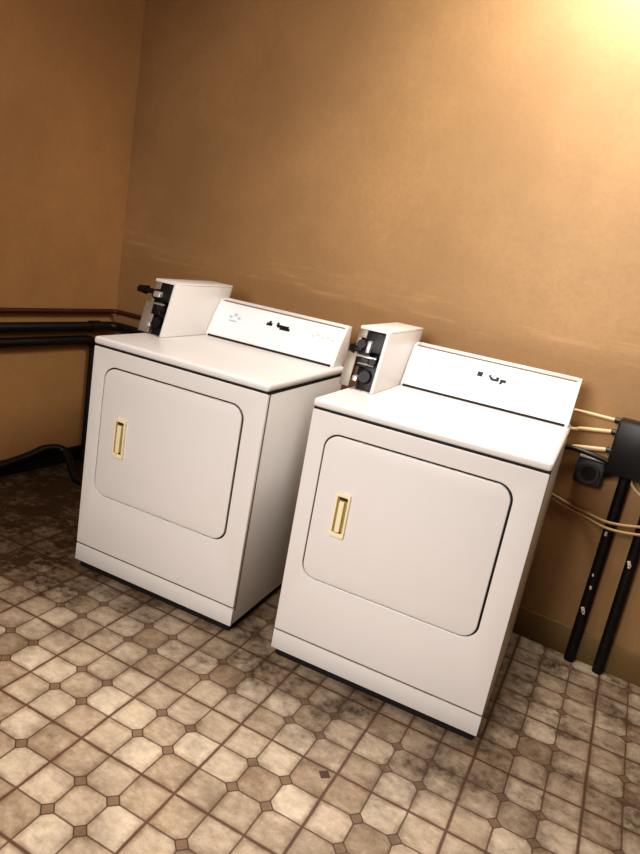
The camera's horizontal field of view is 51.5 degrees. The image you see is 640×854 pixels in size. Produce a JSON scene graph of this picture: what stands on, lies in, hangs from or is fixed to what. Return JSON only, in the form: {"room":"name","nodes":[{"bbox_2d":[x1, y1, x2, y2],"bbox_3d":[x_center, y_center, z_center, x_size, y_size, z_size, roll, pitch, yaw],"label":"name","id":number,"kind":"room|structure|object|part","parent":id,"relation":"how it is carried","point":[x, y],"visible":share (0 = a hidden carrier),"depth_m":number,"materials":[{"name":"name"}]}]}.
{"room":"laundry","nodes":[
{"label":"laundry","id":0,"kind":"room"},
{"bbox_2d":[0,0,145,459],"bbox_3d":[-2.161,-0.837,1.714,0.100,2.830,4.262,18,17,28],"label":"wall","id":1,"kind":"structure","parent":0,"point":[69,69],"depth_m":3.16,"materials":[{"name":"paint"}]},
{"bbox_2d":[0,445,80,476],"bbox_3d":[-2.338,0.407,2.020,0.012,0.085,4.262,18,17,28],"label":"baseboard","id":2,"kind":"structure","parent":1,"relation":"attached to","point":[47,459],"depth_m":3.48,"materials":[{"name":"black rubber"}]},
{"bbox_2d":[0,335,95,461],"bbox_3d":[-2.191,0.101,2.037,0.048,0.710,3.724,18,17,28],"label":"pipe","id":3,"kind":"object","parent":1,"relation":"attached to","point":[13,342],"visible":0.73,"depth_m":3.39,"materials":[{"name":"black metal"}]},
{"bbox_2d":[0,308,141,319],"bbox_3d":[-1.737,-0.250,1.777,0.846,0.056,3.844,18,17,28],"label":"pipe","id":4,"kind":"object","parent":1,"relation":"attached to","point":[2,310],"visible":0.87,"depth_m":3.30,"materials":[{"name":"black metal"}]},
{"bbox_2d":[0,320,149,333],"bbox_3d":[-1.754,-0.174,1.803,0.858,0.068,3.850,18,17,28],"label":"pipe","id":5,"kind":"object","parent":1,"relation":"attached to","point":[90,326],"visible":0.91,"depth_m":3.32,"materials":[{"name":"black metal"}]},
{"bbox_2d":[0,460,639,853],"bbox_3d":[-0.501,1.099,1.021,4.414,0.080,4.262,18,17,28],"label":"floor","id":6,"kind":"structure","parent":0,"point":[132,721],"depth_m":1.91,"materials":[{"name":"tile"}]},
{"bbox_2d":[0,444,82,486],"bbox_3d":[-1.597,0.292,2.841,0.408,0.141,1.443,18,17,28],"label":"hose","id":7,"kind":"object","parent":6,"relation":"on","point":[69,461],"visible":0.84,"depth_m":3.38,"materials":[{"name":"black plastic"}]},
{"bbox_2d":[75,278,351,630],"bbox_3d":[-0.436,0.034,2.654,0.806,1.126,0.729,17,16,21],"label":"dryer","id":8,"kind":"object","parent":6,"relation":"on","point":[198,426],"visible":0.94,"depth_m":2.37,"materials":[{"name":"white metal"}]},
{"bbox_3d":[-0.723,0.041,2.387,0.048,0.148,0.009,17,16,21],"label":"handle frame","id":9,"kind":"part","parent":8,"relation":"part of","materials":[{"name":"beige plastic"}]},
{"bbox_3d":[-0.674,-0.540,2.620,0.098,0.034,0.035,17,16,21],"label":"lever","id":10,"kind":"part","parent":8,"relation":"part of","materials":[{"name":"black plastic"}]},
{"bbox_3d":[-0.627,0.573,2.458,0.715,0.070,0.014,17,16,21],"label":"toe panel","id":11,"kind":"part","parent":8,"relation":"part of","materials":[{"name":"white metal"}]},
{"bbox_3d":[-0.629,-0.480,2.586,0.060,0.007,0.015,17,16,21],"label":"slide rail","id":12,"kind":"part","parent":8,"relation":"part of","materials":[{"name":"grey metal"}]},
{"bbox_3d":[-0.547,0.089,2.326,0.573,0.482,0.012,17,16,21],"label":"door","id":13,"kind":"part","parent":8,"relation":"part of","materials":[{"name":"white metal"}]},
{"bbox_3d":[-0.551,0.168,2.347,0.715,0.774,0.014,17,16,21],"label":"panel","id":14,"kind":"part","parent":8,"relation":"part of","materials":[{"name":"white metal"}]},
{"bbox_3d":[-0.508,0.567,2.749,0.689,0.034,0.602,17,16,21],"label":"frame","id":15,"kind":"part","parent":8,"relation":"part of","materials":[{"name":"white metal"}]},
{"bbox_3d":[-0.350,-0.271,2.522,0.721,0.028,0.648,17,16,21],"label":"panel","id":16,"kind":"part","parent":8,"relation":"part of","materials":[{"name":"white metal"}]},
{"bbox_2d":[229,313,240,321],"bbox_3d":[-0.358,-0.461,2.798,0.053,0.034,0.023,17,16,21],"label":"print","id":17,"kind":"object","parent":8,"relation":"attached to","point":[233,317],"depth_m":2.80},
{"bbox_3d":[-0.182,-0.391,2.745,0.577,0.148,0.110,17,16,21],"label":"control panel","id":18,"kind":"part","parent":8,"relation":"part of","materials":[{"name":"white metal"}]},
{"bbox_3d":[-0.154,-0.408,2.801,0.577,0.161,0.012,17,16,21],"label":"trim","id":19,"kind":"part","parent":8,"relation":"part of","materials":[{"name":"white ceramic"}]},
{"bbox_2d":[311,334,333,341],"bbox_3d":[0.011,-0.359,2.653,0.102,0.016,0.011,17,16,21],"label":"print","id":20,"kind":"object","parent":8,"relation":"attached to","point":[314,337],"depth_m":2.65},
{"bbox_2d":[271,322,582,739],"bbox_3d":[0.372,0.274,2.316,0.758,1.126,0.729,16,16,21],"label":"dryer","id":21,"kind":"object","parent":6,"relation":"on","point":[427,482],"visible":1,"depth_m":2.03,"materials":[{"name":"white metal"}]},
{"bbox_3d":[0.062,0.275,2.059,0.048,0.148,0.009,16,16,21],"label":"handle frame","id":22,"kind":"part","parent":21,"relation":"part of","materials":[{"name":"beige plastic"}]},
{"bbox_3d":[0.126,-0.271,2.284,0.044,0.034,0.035,16,16,21],"label":"lever","id":23,"kind":"part","parent":21,"relation":"part of","materials":[{"name":"black plastic"}]},
{"bbox_3d":[0.156,-0.213,2.257,0.060,0.006,0.013,16,16,21],"label":"slide rail","id":24,"kind":"part","parent":21,"relation":"part of","materials":[{"name":"grey metal"}]},
{"bbox_3d":[0.159,-0.238,2.257,0.072,0.007,0.015,16,16,21],"label":"slide rail","id":25,"kind":"part","parent":21,"relation":"part of","materials":[{"name":"metal"}]},
{"bbox_3d":[0.282,0.802,2.419,0.689,0.034,0.602,16,16,21],"label":"frame","id":26,"kind":"part","parent":21,"relation":"part of","materials":[{"name":"white metal"}]},
{"bbox_3d":[0.160,0.807,2.128,0.715,0.070,0.014,16,16,21],"label":"toe panel","id":27,"kind":"part","parent":21,"relation":"part of","materials":[{"name":"white metal"}]},
{"bbox_3d":[0.238,0.323,1.997,0.573,0.482,0.012,16,16,21],"label":"door","id":28,"kind":"part","parent":21,"relation":"part of","materials":[{"name":"white metal"}]},
{"bbox_3d":[0.234,0.401,2.018,0.715,0.774,0.014,16,16,21],"label":"panel","id":29,"kind":"part","parent":21,"relation":"part of","materials":[{"name":"white metal"}]},
{"bbox_3d":[0.434,-0.038,2.193,0.721,0.028,0.648,16,16,21],"label":"panel","id":30,"kind":"part","parent":21,"relation":"part of","materials":[{"name":"white metal"}]},
{"bbox_3d":[0.609,-0.157,2.413,0.589,0.148,0.110,16,16,21],"label":"control panel","id":31,"kind":"part","parent":21,"relation":"part of","materials":[{"name":"white metal"}]},
{"bbox_3d":[0.637,-0.173,2.470,0.589,0.161,0.012,16,16,21],"label":"trim","id":32,"kind":"part","parent":21,"relation":"part of","materials":[{"name":"white ceramic"}]},
{"bbox_2d":[563,477,630,661],"bbox_3d":[1.033,0.535,2.478,0.039,0.775,0.040,18,17,28],"label":"riser pipe","id":33,"kind":"object","parent":6,"relation":"on","point":[623,484],"visible":0.93,"depth_m":2.46,"materials":[{"name":"metal"}]},
{"bbox_2d":[592,517,639,674],"bbox_3d":[1.119,0.564,2.430,0.045,0.775,0.040,18,17,28],"label":"riser pipe","id":34,"kind":"object","parent":6,"relation":"on","point":[633,555],"visible":1,"depth_m":2.44,"materials":[{"name":"metal"}]},
{"bbox_2d":[114,0,639,654],"bbox_3d":[0.813,-0.519,2.539,4.514,2.830,0.100,18,17,28],"label":"wall","id":35,"kind":"structure","parent":0,"point":[466,173],"depth_m":2.63,"materials":[{"name":"beige paint"}]},
{"bbox_2d":[512,606,639,686],"bbox_3d":[0.611,0.718,2.795,4.402,0.118,0.010,18,17,28],"label":"baseboard","id":36,"kind":"structure","parent":35,"relation":"attached to","point":[624,664],"depth_m":2.58,"materials":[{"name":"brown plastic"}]},
{"bbox_2d":[573,444,605,451],"bbox_3d":[0.794,0.042,2.546,0.562,0.094,0.016,18,17,28],"label":"conduit","id":37,"kind":"object","parent":35,"relation":"attached to","point":[586,447],"visible":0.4,"depth_m":2.42,"materials":[{"name":"beige plastic"}]},
{"bbox_2d":[573,453,607,487],"bbox_3d":[0.998,0.160,2.440,0.112,0.116,0.064,18,17,28],"label":"dryer outlet","id":38,"kind":"object","parent":35,"relation":"attached to","point":[588,470],"visible":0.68,"depth_m":2.42,"materials":[{"name":"black plastic"}]},
{"bbox_2d":[581,466,595,480],"bbox_3d":[0.979,0.168,2.419,0.056,0.056,0.005,18,17,28],"label":"socket","id":39,"kind":"object","parent":38,"relation":"attached to","point":[588,473],"depth_m":2.42,"materials":[{"name":"black plastic"}]},
{"bbox_3d":[0.980,0.169,2.426,0.084,0.084,0.016,18,17,28],"label":"plate","id":40,"kind":"part","parent":38,"relation":"part of","materials":[{"name":"black plastic"}]},
{"bbox_2d":[602,472,612,477],"bbox_3d":[1.047,0.168,2.399,0.026,0.048,0.052,-5,21,-44],"label":"power cord","id":41,"kind":"object","parent":38,"relation":"attached to","point":[604,475],"visible":0.48,"depth_m":2.40,"materials":[{"name":"black plastic"}]},
{"bbox_2d":[570,426,611,433],"bbox_3d":[0.806,-0.021,2.530,0.562,0.100,0.015,18,17,28],"label":"conduit","id":42,"kind":"object","parent":35,"relation":"attached to","point":[601,430],"visible":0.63,"depth_m":2.42,"materials":[{"name":"beige plastic"}]},
{"bbox_2d":[574,408,614,420],"bbox_3d":[0.821,-0.090,2.516,0.561,0.042,0.016,19,17,28],"label":"conduit","id":43,"kind":"object","parent":35,"relation":"attached to","point":[575,409],"visible":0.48,"depth_m":2.41,"materials":[{"name":"beige plastic"}]},
{"bbox_2d":[550,496,639,536],"bbox_3d":[1.067,0.332,2.418,1.301,0.087,0.070,18,17,28],"label":"cable","id":44,"kind":"object","parent":35,"relation":"attached to","point":[551,497],"visible":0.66,"depth_m":2.45,"materials":[{"name":"beige plastic"}]},
{"bbox_2d":[551,493,639,528],"bbox_3d":[1.070,0.313,2.413,1.301,0.088,0.069,18,17,28],"label":"cable","id":45,"kind":"object","parent":35,"relation":"attached to","point":[552,494],"visible":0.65,"depth_m":2.45,"materials":[{"name":"beige plastic"}]},
{"bbox_2d":[604,417,639,482],"bbox_3d":[1.145,0.095,2.323,0.263,0.198,0.094,18,17,28],"label":"electrical box","id":46,"kind":"object","parent":35,"relation":"attached to","point":[624,453],"visible":1,"depth_m":2.31,"materials":[{"name":"black plastic"}]},
{"bbox_2d":[564,444,607,463],"bbox_3d":[0.812,0.101,2.485,0.486,0.137,0.021,18,17,27],"label":"power cord","id":47,"kind":"object","parent":46,"relation":"attached to","point":[569,447],"visible":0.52,"depth_m":2.39,"materials":[{"name":"black plastic"}]},
{"bbox_2d":[630,480,639,496],"bbox_3d":[1.210,0.255,2.349,0.240,0.118,0.027,17,16,23],"label":"cable","id":48,"kind":"object","parent":46,"relation":"hanging from","point":[636,491],"visible":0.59,"depth_m":2.38,"materials":[{"name":"beige plastic"}]}
]}

